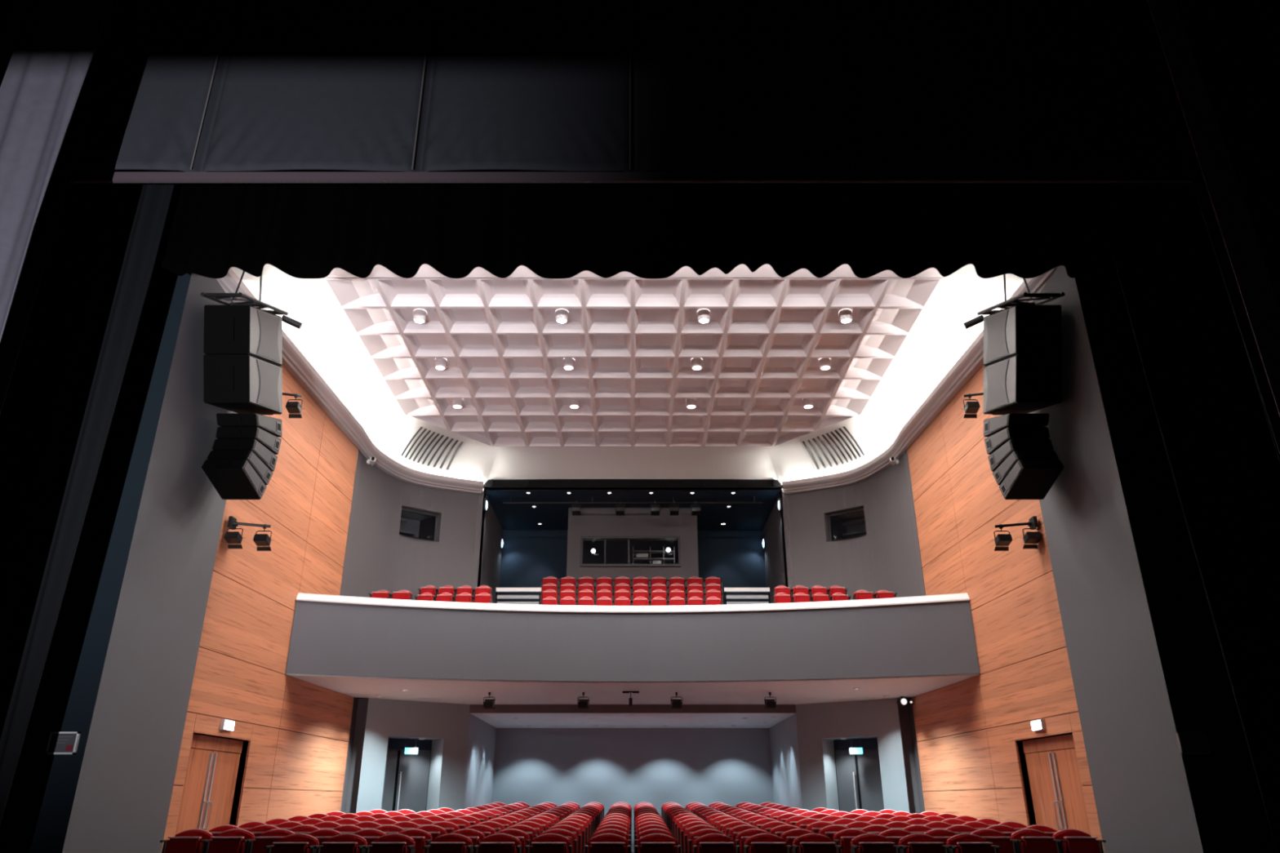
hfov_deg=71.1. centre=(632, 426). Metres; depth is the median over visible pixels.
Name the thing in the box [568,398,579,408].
recessed light
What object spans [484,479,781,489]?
trim
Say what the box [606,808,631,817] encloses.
seat
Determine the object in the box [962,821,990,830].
seat
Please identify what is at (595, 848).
seat cushion
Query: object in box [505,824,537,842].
seat
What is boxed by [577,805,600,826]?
seat
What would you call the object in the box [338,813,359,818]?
seat
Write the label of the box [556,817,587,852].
seat
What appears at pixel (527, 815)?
seat
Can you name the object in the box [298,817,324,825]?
seat
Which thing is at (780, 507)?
wall lamp
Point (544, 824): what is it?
seat
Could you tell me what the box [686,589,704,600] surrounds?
seat
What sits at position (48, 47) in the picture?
curtain
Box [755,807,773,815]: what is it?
seat
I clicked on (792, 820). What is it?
seat
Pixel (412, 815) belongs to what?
seat
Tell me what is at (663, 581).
seat cushion
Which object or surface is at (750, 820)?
seat
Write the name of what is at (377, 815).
seat
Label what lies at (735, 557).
wall
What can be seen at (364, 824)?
seat
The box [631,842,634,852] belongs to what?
floor
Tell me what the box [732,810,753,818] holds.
seat
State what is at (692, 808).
seat
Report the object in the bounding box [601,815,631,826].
seat
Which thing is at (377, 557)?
wall
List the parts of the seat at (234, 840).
frame, backrest, frame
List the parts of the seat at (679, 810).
frame, backrest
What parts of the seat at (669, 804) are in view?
backrest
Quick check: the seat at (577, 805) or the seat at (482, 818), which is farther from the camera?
the seat at (577, 805)
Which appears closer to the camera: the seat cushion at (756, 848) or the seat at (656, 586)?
the seat cushion at (756, 848)
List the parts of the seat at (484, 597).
backrest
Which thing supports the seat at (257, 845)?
on the floor
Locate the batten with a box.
[70,172,1191,182]
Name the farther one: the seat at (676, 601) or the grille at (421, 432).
the grille at (421, 432)
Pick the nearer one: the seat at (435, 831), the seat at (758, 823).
the seat at (435, 831)
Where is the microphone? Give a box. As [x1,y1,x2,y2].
[622,691,639,706]
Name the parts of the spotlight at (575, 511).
barn door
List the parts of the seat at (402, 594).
backrest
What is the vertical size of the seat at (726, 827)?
0.962 m
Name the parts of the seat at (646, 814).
backrest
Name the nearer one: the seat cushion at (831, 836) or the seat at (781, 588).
the seat cushion at (831, 836)
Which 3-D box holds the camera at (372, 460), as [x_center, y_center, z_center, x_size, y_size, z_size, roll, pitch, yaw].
[-5.596,0.752,19.154,0.185,0.100,0.420,7,-24,-16]
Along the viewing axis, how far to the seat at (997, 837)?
10.91 m
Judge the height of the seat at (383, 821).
0.962 m
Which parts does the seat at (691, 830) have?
frame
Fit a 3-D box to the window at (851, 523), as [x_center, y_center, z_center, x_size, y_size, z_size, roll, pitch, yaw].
[5.293,2.489,21.098,0.985,1.340,1.030,-16,-28,34]
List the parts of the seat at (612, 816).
backrest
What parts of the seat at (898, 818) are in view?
backrest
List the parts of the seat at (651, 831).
backrest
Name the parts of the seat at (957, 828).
backrest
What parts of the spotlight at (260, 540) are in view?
barn door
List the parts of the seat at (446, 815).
backrest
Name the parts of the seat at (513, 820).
backrest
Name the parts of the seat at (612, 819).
backrest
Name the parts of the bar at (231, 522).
wall plate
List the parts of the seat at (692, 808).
backrest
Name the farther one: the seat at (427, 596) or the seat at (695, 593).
the seat at (695, 593)
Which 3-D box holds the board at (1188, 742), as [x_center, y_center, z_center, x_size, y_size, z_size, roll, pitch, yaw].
[6.070,3.428,9.705,0.310,0.230,0.040,0,-23,0]
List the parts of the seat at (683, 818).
frame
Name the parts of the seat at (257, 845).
frame, backrest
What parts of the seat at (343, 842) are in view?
armrest, frame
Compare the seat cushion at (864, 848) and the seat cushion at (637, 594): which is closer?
the seat cushion at (864, 848)
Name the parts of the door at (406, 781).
handle, transom panel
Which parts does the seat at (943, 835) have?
backrest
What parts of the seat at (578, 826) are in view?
frame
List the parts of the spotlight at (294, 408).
barn door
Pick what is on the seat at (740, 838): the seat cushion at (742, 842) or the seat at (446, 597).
the seat cushion at (742, 842)
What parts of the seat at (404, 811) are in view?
backrest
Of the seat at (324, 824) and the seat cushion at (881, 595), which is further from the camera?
the seat cushion at (881, 595)
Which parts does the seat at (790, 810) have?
backrest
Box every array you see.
[200,271,302,499]
[963,274,1065,499]
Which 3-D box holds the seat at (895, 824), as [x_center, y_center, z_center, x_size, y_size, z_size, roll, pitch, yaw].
[3.840,6.099,12.654,0.516,0.962,0.375,0,-23,0]
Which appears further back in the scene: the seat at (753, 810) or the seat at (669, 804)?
the seat at (669, 804)
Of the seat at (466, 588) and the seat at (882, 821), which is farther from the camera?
the seat at (466, 588)
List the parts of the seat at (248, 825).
backrest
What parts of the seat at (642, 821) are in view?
backrest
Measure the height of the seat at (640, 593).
0.962 m
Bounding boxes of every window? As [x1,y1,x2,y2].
[399,507,438,541]
[579,535,680,566]
[826,507,866,541]
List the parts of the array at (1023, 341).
handle, handle, panel, panel, panel, panel, panel, hoist chain, panel, panel, flying frame, hoist chain, plate, plate, plate, plate, plate, plate, plate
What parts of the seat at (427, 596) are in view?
backrest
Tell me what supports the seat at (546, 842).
on the floor
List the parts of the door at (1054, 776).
transom panel, handle, handle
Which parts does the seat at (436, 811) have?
backrest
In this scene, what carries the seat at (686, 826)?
on the floor
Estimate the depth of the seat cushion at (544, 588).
20.87 m
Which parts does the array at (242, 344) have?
plate, plate, plate, plate, plate, plate, plate, hoist chain, flying frame, panel, panel, hoist chain, handle, panel, panel, panel, panel, panel, handle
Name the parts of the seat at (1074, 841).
frame, backrest, frame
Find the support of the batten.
attached to the curtain at (187, 86)
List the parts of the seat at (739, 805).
backrest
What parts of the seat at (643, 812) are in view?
backrest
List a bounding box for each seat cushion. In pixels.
[164,838,201,852]
[208,838,244,852]
[251,838,280,852]
[253,833,262,839]
[271,844,309,852]
[316,838,328,845]
[320,844,358,852]
[364,838,377,845]
[368,844,407,852]
[371,592,387,598]
[391,592,408,599]
[412,838,425,852]
[417,595,432,600]
[420,587,435,595]
[428,844,466,852]
[430,833,440,839]
[435,595,451,601]
[438,587,453,595]
[445,829,453,833]
[455,595,471,602]
[457,587,471,595]
[470,838,479,852]
[475,587,489,596]
[475,595,489,603]
[478,844,515,852]
[518,838,524,852]
[527,833,533,842]
[529,844,567,852]
[542,578,556,585]
[542,585,556,592]
[542,591,556,599]
[542,600,556,604]
[560,578,574,585]
[560,585,574,593]
[560,591,574,599]
[560,600,574,605]
[578,578,593,586]
[578,585,592,591]
[578,591,592,599]
[578,600,592,605]
[589,844,626,852]
[596,585,611,592]
[596,591,611,599]
[596,600,611,605]
[597,578,611,585]
[615,578,629,585]
[615,585,629,591]
[615,591,629,599]
[615,600,629,605]
[633,578,647,585]
[633,585,647,591]
[633,591,648,599]
[633,600,648,605]
[640,844,675,852]
[652,578,666,586]
[652,585,666,591]
[652,591,666,599]
[652,600,666,605]
[670,578,684,585]
[670,585,684,591]
[670,591,684,599]
[670,600,684,605]
[688,578,702,585]
[688,585,702,592]
[688,591,702,599]
[688,600,702,605]
[698,844,735,852]
[706,578,720,586]
[706,585,720,591]
[706,591,721,600]
[706,600,720,604]
[740,838,747,852]
[750,844,787,852]
[775,587,790,595]
[775,595,791,603]
[786,838,795,852]
[794,587,808,595]
[795,595,809,602]
[799,844,836,852]
[811,829,820,833]
[812,587,826,595]
[813,595,829,601]
[824,833,835,839]
[831,587,845,595]
[833,595,848,600]
[840,838,853,852]
[856,592,873,599]
[858,844,896,852]
[877,592,894,598]
[888,838,901,845]
[907,844,945,852]
[936,838,948,845]
[956,844,995,852]
[984,838,1013,852]
[1004,833,1012,839]
[1021,838,1057,852]
[1063,838,1100,852]
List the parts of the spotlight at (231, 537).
barn door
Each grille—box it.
[400,426,465,471]
[800,426,864,471]
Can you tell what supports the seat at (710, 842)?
on the floor
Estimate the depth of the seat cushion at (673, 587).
20.87 m
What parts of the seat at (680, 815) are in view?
frame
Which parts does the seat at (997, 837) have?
backrest, frame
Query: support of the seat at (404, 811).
on the floor
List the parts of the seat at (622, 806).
backrest, frame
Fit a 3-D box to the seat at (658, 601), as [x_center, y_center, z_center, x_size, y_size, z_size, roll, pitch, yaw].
[0.555,4.046,18.898,0.376,0.962,0.273,0,-23,0]
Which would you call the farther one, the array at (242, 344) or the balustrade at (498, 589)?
the balustrade at (498, 589)
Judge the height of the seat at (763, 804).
0.962 m
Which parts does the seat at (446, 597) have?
backrest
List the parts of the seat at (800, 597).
backrest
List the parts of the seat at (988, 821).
backrest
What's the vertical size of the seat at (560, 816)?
0.962 m
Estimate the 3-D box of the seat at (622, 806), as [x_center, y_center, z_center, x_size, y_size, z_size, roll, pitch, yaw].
[-0.281,8.505,18.856,0.516,0.962,0.375,0,-23,0]
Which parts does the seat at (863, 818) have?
backrest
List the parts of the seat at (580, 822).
frame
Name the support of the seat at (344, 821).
on the floor
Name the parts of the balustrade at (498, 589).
rail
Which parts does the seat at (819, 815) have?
backrest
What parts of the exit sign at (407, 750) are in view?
sign panel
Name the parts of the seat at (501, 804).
backrest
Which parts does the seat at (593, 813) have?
backrest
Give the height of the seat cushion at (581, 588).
0.425 m
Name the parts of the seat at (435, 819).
backrest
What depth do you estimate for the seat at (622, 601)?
18.94 m
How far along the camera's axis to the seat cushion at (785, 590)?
19.53 m
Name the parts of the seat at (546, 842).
frame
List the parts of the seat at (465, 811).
backrest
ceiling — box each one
[323,264,943,512]
[469,712,795,728]
[484,489,781,529]
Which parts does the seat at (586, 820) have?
frame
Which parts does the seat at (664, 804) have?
backrest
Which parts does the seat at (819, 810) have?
backrest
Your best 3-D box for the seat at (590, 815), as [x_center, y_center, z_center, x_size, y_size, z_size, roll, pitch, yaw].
[-0.943,7.474,16.198,0.516,0.962,0.375,0,-23,0]
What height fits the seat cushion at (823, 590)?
0.425 m
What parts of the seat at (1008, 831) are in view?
backrest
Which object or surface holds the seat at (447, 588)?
on the floor
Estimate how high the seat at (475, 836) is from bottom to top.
0.962 m
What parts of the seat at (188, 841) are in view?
frame, backrest, frame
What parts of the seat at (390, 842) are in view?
armrest, frame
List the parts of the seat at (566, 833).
frame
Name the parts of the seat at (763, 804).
backrest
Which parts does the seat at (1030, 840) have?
frame, frame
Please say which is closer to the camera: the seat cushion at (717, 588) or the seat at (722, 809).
the seat at (722, 809)
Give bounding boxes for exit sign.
[219,719,235,731]
[403,737,417,755]
[848,737,863,755]
[1031,719,1045,731]
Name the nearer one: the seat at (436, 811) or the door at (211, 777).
the door at (211, 777)
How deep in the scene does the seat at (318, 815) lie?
15.59 m
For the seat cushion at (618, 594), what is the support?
on the seat at (622, 593)
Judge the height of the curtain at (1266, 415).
10.280 m
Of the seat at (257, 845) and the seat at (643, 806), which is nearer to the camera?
the seat at (257, 845)
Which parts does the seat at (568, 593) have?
backrest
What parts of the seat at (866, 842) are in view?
frame, armrest, armrest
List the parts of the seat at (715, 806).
backrest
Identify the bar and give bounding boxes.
[226,515,271,529]
[282,392,302,397]
[502,496,762,503]
[963,392,983,397]
[994,515,1038,529]
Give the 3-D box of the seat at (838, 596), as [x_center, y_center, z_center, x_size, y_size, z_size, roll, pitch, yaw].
[4.320,3.892,18.533,0.389,0.962,0.282,0,-23,0]
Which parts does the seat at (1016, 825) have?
backrest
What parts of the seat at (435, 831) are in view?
backrest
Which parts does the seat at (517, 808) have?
backrest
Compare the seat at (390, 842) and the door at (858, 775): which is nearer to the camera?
the seat at (390, 842)
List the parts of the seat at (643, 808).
backrest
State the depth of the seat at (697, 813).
18.25 m
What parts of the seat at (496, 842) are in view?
frame, frame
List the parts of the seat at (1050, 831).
backrest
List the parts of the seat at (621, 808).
backrest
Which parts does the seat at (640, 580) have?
backrest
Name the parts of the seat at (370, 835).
backrest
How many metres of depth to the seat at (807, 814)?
16.48 m
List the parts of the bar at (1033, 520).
wall plate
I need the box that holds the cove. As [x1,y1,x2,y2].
[231,263,1023,484]
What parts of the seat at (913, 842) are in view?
frame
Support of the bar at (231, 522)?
attached to the wall at (294, 732)
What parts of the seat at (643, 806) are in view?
backrest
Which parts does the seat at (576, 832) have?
frame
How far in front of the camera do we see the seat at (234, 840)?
10.91 m
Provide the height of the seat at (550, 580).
0.962 m
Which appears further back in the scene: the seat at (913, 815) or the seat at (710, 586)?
the seat at (710, 586)
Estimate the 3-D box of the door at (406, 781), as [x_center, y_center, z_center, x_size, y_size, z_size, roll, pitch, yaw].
[-4.853,7.743,18.720,1.174,2.310,0.150,14,-27,-30]
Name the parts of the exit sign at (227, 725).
sign panel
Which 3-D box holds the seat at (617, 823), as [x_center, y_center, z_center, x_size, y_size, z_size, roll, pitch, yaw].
[-0.281,6.099,12.654,0.516,0.962,0.375,0,-23,0]
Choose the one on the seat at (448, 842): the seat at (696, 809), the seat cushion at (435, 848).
the seat cushion at (435, 848)
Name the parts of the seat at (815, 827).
backrest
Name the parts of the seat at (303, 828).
backrest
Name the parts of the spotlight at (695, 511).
barn door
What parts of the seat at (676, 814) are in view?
frame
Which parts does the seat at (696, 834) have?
frame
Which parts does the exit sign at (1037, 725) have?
sign panel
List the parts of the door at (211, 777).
handle, handle, transom panel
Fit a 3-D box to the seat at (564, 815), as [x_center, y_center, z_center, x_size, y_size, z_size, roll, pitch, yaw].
[-1.523,7.817,17.084,0.516,0.962,0.375,0,-23,0]
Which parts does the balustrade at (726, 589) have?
rail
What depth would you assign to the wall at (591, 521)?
22.74 m
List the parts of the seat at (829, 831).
backrest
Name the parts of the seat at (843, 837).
backrest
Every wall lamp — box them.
[484,497,487,512]
[499,537,502,550]
[762,537,765,550]
[777,497,782,512]
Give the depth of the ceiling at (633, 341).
16.51 m
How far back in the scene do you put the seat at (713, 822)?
14.70 m
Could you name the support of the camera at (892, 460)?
attached to the wall at (971, 732)
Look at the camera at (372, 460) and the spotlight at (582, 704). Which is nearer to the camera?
the spotlight at (582, 704)
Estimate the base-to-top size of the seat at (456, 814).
0.962 m
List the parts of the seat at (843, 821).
backrest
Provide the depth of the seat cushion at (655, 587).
20.87 m
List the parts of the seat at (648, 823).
backrest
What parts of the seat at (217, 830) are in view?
backrest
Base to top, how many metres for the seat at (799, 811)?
0.962 m
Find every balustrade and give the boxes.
[495,587,541,604]
[724,587,770,604]
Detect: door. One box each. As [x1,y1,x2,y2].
[174,733,243,835]
[381,737,431,812]
[834,737,884,813]
[1022,733,1090,835]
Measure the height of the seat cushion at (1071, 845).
0.425 m
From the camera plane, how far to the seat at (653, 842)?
10.04 m
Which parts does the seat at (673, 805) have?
backrest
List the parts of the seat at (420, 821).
backrest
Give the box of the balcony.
[285,592,979,704]
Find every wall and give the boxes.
[0,265,235,852]
[160,364,358,852]
[340,448,484,698]
[340,697,368,813]
[355,697,470,813]
[462,488,502,808]
[492,728,773,842]
[498,529,766,604]
[566,507,698,605]
[762,488,802,808]
[779,449,925,599]
[795,697,909,812]
[897,697,924,813]
[906,364,1104,852]
[1029,265,1276,852]
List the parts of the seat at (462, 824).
backrest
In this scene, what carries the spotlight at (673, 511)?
hanging from the bar at (511, 502)
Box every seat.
[160,828,213,852]
[202,828,254,852]
[208,824,240,836]
[238,821,266,830]
[246,828,294,852]
[247,824,279,839]
[264,817,289,826]
[264,833,319,852]
[275,821,302,830]
[288,815,310,822]
[288,824,319,834]
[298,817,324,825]
[307,813,328,818]
[308,828,341,845]
[312,821,340,829]
[313,833,367,852]
[320,815,342,822]
[326,810,345,816]
[333,824,362,833]
[334,817,359,825]
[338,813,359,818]
[353,815,376,822]
[353,828,386,845]
[354,810,373,816]
[354,821,381,829]
[363,833,415,852]
[368,590,391,599]
[368,813,391,819]
[369,808,387,813]
[373,817,397,825]
[374,824,404,834]
[383,810,404,817]
[388,815,411,822]
[389,590,413,599]
[393,821,419,830]
[396,808,416,814]
[398,828,432,852]
[404,813,424,819]
[408,817,433,826]
[414,592,435,600]
[416,810,435,817]
[416,824,447,839]
[417,585,437,597]
[422,833,473,852]
[423,815,446,822]
[426,808,445,814]
[431,821,459,833]
[434,592,453,601]
[435,813,457,819]
[436,585,455,596]
[438,807,453,813]
[444,817,471,829]
[446,810,466,817]
[451,828,484,852]
[453,592,473,602]
[454,585,474,596]
[455,808,474,815]
[457,815,480,825]
[465,807,482,813]
[465,824,496,836]
[466,813,488,822]
[472,592,493,603]
[472,833,521,852]
[473,585,492,597]
[473,805,488,811]
[476,810,497,820]
[477,821,505,832]
[480,804,495,808]
[485,808,503,817]
[487,803,501,807]
[487,817,513,828]
[492,807,510,815]
[493,801,506,806]
[493,828,530,852]
[497,815,520,825]
[498,805,515,813]
[505,804,520,811]
[505,813,527,822]
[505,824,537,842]
[511,803,525,809]
[512,810,533,818]
[514,821,544,835]
[515,801,529,808]
[517,808,537,816]
[521,817,550,831]
[524,807,542,814]
[524,833,573,852]
[528,815,555,827]
[529,805,546,812]
[534,804,550,810]
[534,813,559,824]
[537,803,553,808]
[538,828,577,852]
[540,576,559,591]
[540,583,558,593]
[540,589,558,600]
[540,596,558,604]
[540,810,563,821]
[542,801,556,807]
[545,824,581,852]
[546,808,567,818]
[550,807,570,816]
[551,821,585,852]
[553,805,573,813]
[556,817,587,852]
[557,804,575,812]
[558,583,577,599]
[558,589,577,604]
[558,596,577,605]
[559,576,577,595]
[561,803,577,810]
[561,815,591,842]
[563,801,580,808]
[565,813,593,839]
[570,810,595,834]
[573,808,597,830]
[575,807,599,827]
[577,576,595,586]
[577,583,595,593]
[577,589,595,600]
[577,596,595,605]
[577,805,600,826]
[582,804,601,822]
[584,803,603,820]
[584,833,631,852]
[586,801,604,817]
[591,828,631,844]
[594,821,631,834]
[594,824,631,852]
[595,576,613,586]
[595,583,613,592]
[595,589,613,599]
[595,596,613,605]
[596,817,631,830]
[600,813,631,823]
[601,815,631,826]
[604,810,631,820]
[605,807,631,827]
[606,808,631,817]
[608,805,631,852]
[609,804,631,812]
[610,803,631,810]
[612,801,631,808]
[613,576,631,586]
[613,583,631,592]
[613,589,631,599]
[613,596,631,605]
[631,576,649,592]
[631,583,649,593]
[631,589,649,599]
[631,596,649,605]
[633,801,653,808]
[633,803,654,809]
[633,804,655,812]
[634,805,656,813]
[634,807,658,816]
[634,808,659,817]
[634,810,661,820]
[634,813,662,823]
[634,815,664,826]
[634,817,668,852]
[634,821,671,834]
[634,824,674,839]
[634,828,677,844]
[635,833,681,852]
[649,576,667,586]
[649,583,667,604]
[649,589,667,599]
[649,596,667,605]
[661,801,679,818]
[662,803,682,820]
[663,804,683,822]
[665,805,685,825]
[666,807,688,826]
[667,576,685,590]
[667,583,686,592]
[668,589,686,605]
[668,596,686,605]
[668,808,692,830]
[670,810,696,834]
[672,813,698,836]
[675,815,703,839]
[677,817,708,845]
[680,821,713,852]
[684,801,700,808]
[684,824,719,852]
[685,576,704,586]
[686,583,704,593]
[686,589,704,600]
[686,596,704,605]
[687,803,704,810]
[688,828,726,852]
[689,804,707,812]
[692,805,711,814]
[693,833,741,852]
[695,807,715,816]
[698,808,719,818]
[702,810,724,821]
[704,576,722,586]
[704,583,722,595]
[704,589,723,604]
[704,596,723,604]
[706,813,730,823]
[708,801,723,807]
[710,815,736,827]
[711,803,728,808]
[715,804,733,810]
[715,817,743,831]
[719,805,735,812]
[720,821,751,835]
[723,807,740,814]
[727,824,760,842]
[728,808,747,816]
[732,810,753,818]
[734,828,771,852]
[735,801,750,808]
[737,813,760,822]
[739,803,754,809]
[743,833,792,852]
[744,804,759,811]
[745,815,768,825]
[749,805,766,813]
[751,817,777,828]
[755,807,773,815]
[760,801,773,806]
[760,821,787,832]
[761,808,780,817]
[764,803,778,807]
[768,810,789,819]
[769,824,799,836]
[770,804,784,808]
[773,585,792,597]
[773,592,792,603]
[776,813,798,822]
[777,805,792,811]
[780,828,814,852]
[783,807,799,813]
[785,815,808,826]
[791,585,810,597]
[791,808,809,815]
[792,592,812,602]
[792,833,842,852]
[795,817,821,829]
[799,810,818,817]
[805,821,834,833]
[808,813,830,820]
[809,585,829,596]
[811,592,831,601]
[811,807,826,813]
[818,824,849,839]
[819,808,838,814]
[819,815,842,822]
[828,585,847,596]
[830,810,848,817]
[831,592,850,600]
[831,817,856,826]
[833,828,867,852]
[841,813,862,819]
[845,821,871,830]
[849,808,868,814]
[850,833,902,852]
[853,590,875,599]
[853,815,877,822]
[861,824,890,834]
[862,810,882,817]
[867,817,893,825]
[874,813,896,819]
[875,590,897,599]
[878,808,895,813]
[879,828,911,845]
[884,821,911,829]
[888,815,912,822]
[891,810,911,816]
[898,833,951,852]
[902,824,932,833]
[906,813,927,818]
[906,817,931,825]
[920,810,939,816]
[922,815,945,822]
[924,821,952,829]
[924,828,957,845]
[937,813,957,818]
[942,817,966,825]
[946,824,977,834]
[946,833,1001,852]
[955,815,977,822]
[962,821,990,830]
[971,828,1018,852]
[975,817,1000,826]
[986,824,1017,839]
[998,821,1027,830]
[1010,828,1062,852]
[1025,824,1057,836]
[1053,828,1106,852]
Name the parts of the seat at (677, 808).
backrest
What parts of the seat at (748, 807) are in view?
backrest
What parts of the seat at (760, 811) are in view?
backrest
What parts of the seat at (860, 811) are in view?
backrest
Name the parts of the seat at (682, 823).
frame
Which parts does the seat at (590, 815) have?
frame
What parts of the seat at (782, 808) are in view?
backrest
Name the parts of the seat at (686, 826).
frame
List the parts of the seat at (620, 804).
backrest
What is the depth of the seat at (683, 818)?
14.69 m
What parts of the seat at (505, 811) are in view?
backrest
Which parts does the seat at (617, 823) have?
backrest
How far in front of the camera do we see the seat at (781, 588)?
19.54 m
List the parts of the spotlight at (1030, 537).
barn door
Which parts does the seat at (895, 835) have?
backrest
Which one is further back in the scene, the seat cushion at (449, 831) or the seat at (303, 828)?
the seat cushion at (449, 831)
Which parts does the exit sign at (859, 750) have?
sign panel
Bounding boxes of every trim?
[216,267,483,494]
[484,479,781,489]
[782,266,1058,494]
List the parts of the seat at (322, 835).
backrest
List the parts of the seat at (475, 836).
backrest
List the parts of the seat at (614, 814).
backrest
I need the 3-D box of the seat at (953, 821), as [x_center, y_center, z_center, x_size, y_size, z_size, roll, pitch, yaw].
[4.950,6.443,13.540,0.516,0.962,0.375,0,-23,0]
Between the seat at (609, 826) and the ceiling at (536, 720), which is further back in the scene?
the ceiling at (536, 720)
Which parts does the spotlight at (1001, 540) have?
barn door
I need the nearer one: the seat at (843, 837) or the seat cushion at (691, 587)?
the seat at (843, 837)
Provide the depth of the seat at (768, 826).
12.93 m
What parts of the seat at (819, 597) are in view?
backrest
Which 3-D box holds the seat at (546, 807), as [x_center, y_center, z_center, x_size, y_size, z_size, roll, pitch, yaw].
[-2.076,8.848,19.742,0.516,0.962,0.375,0,-23,0]
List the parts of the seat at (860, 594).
backrest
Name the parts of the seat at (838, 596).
backrest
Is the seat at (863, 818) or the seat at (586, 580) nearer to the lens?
the seat at (863, 818)
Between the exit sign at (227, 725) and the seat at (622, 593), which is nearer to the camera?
the exit sign at (227, 725)
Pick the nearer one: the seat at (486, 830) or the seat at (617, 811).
the seat at (486, 830)
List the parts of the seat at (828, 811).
backrest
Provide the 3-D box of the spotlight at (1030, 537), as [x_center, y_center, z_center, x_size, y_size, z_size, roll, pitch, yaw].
[5.874,1.600,13.231,0.240,0.371,0.277,0,-23,0]
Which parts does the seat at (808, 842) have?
frame, frame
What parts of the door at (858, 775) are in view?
handle, transom panel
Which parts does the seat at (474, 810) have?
backrest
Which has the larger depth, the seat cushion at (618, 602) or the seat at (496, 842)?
the seat cushion at (618, 602)
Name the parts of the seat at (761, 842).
frame, frame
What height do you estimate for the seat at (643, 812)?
0.962 m
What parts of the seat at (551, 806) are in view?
backrest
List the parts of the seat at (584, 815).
frame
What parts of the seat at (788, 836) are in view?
backrest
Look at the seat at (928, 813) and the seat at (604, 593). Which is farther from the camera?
the seat at (604, 593)
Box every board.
[44,731,80,754]
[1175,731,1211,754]
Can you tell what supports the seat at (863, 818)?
on the floor
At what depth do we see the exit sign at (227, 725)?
12.99 m
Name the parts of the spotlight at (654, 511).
barn door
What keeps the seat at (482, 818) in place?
on the floor
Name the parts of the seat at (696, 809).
backrest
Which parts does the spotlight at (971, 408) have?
barn door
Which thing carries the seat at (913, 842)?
on the floor
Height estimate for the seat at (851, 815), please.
0.962 m
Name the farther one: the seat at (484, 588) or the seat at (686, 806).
the seat at (686, 806)
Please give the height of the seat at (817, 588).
0.962 m
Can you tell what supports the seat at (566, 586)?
on the floor
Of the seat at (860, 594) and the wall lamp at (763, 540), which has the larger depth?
the wall lamp at (763, 540)
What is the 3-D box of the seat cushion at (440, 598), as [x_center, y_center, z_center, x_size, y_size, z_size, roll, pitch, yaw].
[-3.920,3.708,18.538,0.306,0.425,0.078,0,-23,0]
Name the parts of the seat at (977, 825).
backrest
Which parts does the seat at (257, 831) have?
backrest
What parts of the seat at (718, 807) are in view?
backrest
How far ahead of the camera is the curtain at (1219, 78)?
8.16 m
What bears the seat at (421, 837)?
on the floor
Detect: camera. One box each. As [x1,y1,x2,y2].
[366,457,376,465]
[889,457,898,465]
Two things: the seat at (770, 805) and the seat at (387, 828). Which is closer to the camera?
the seat at (387, 828)
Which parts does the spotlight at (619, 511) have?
barn door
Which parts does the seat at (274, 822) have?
backrest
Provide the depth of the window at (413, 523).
20.79 m
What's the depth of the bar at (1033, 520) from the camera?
13.27 m
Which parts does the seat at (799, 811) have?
backrest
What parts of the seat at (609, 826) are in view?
backrest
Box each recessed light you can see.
[413,309,426,324]
[434,358,446,370]
[452,398,462,408]
[555,309,568,324]
[563,358,574,370]
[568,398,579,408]
[685,398,696,408]
[691,358,702,370]
[697,309,710,324]
[802,398,813,408]
[818,358,831,370]
[839,309,852,324]
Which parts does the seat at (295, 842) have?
armrest, frame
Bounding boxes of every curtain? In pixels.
[0,0,112,342]
[0,0,124,414]
[0,169,177,825]
[73,0,1187,172]
[154,169,1119,279]
[1092,170,1279,852]
[1134,0,1279,453]
[1244,345,1279,462]
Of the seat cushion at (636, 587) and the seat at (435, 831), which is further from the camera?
the seat cushion at (636, 587)
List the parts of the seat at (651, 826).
backrest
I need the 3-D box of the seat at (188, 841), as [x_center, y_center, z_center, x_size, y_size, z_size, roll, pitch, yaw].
[-5.470,5.412,10.881,0.516,0.962,0.375,0,-23,0]
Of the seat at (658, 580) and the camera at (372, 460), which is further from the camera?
the seat at (658, 580)
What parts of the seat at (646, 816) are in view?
backrest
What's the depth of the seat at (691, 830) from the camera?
12.03 m
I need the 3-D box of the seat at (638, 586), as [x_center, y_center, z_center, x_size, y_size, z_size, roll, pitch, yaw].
[0.183,4.095,20.843,0.414,0.962,0.301,0,-23,0]
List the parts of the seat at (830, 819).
backrest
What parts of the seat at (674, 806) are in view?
backrest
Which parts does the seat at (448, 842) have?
frame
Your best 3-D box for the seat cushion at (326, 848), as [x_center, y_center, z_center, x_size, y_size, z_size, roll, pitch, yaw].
[-3.290,4.876,9.981,0.406,0.425,0.104,0,-23,0]
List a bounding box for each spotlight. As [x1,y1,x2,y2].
[223,521,243,548]
[253,524,274,551]
[285,393,302,417]
[483,692,494,708]
[571,501,581,515]
[577,692,589,708]
[614,501,625,515]
[649,501,660,515]
[669,501,679,515]
[671,692,682,708]
[690,501,701,515]
[764,692,776,708]
[963,393,980,417]
[991,524,1012,551]
[1022,521,1041,548]
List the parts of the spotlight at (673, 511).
barn door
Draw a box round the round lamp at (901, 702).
[897,696,913,706]
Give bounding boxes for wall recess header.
[469,704,795,712]
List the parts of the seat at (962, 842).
frame, armrest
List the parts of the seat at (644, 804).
backrest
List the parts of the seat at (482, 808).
backrest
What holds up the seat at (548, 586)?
on the floor
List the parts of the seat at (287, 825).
backrest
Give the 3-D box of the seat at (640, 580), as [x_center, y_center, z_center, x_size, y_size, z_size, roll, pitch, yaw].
[0.191,4.084,21.743,0.429,0.962,0.312,0,-23,0]

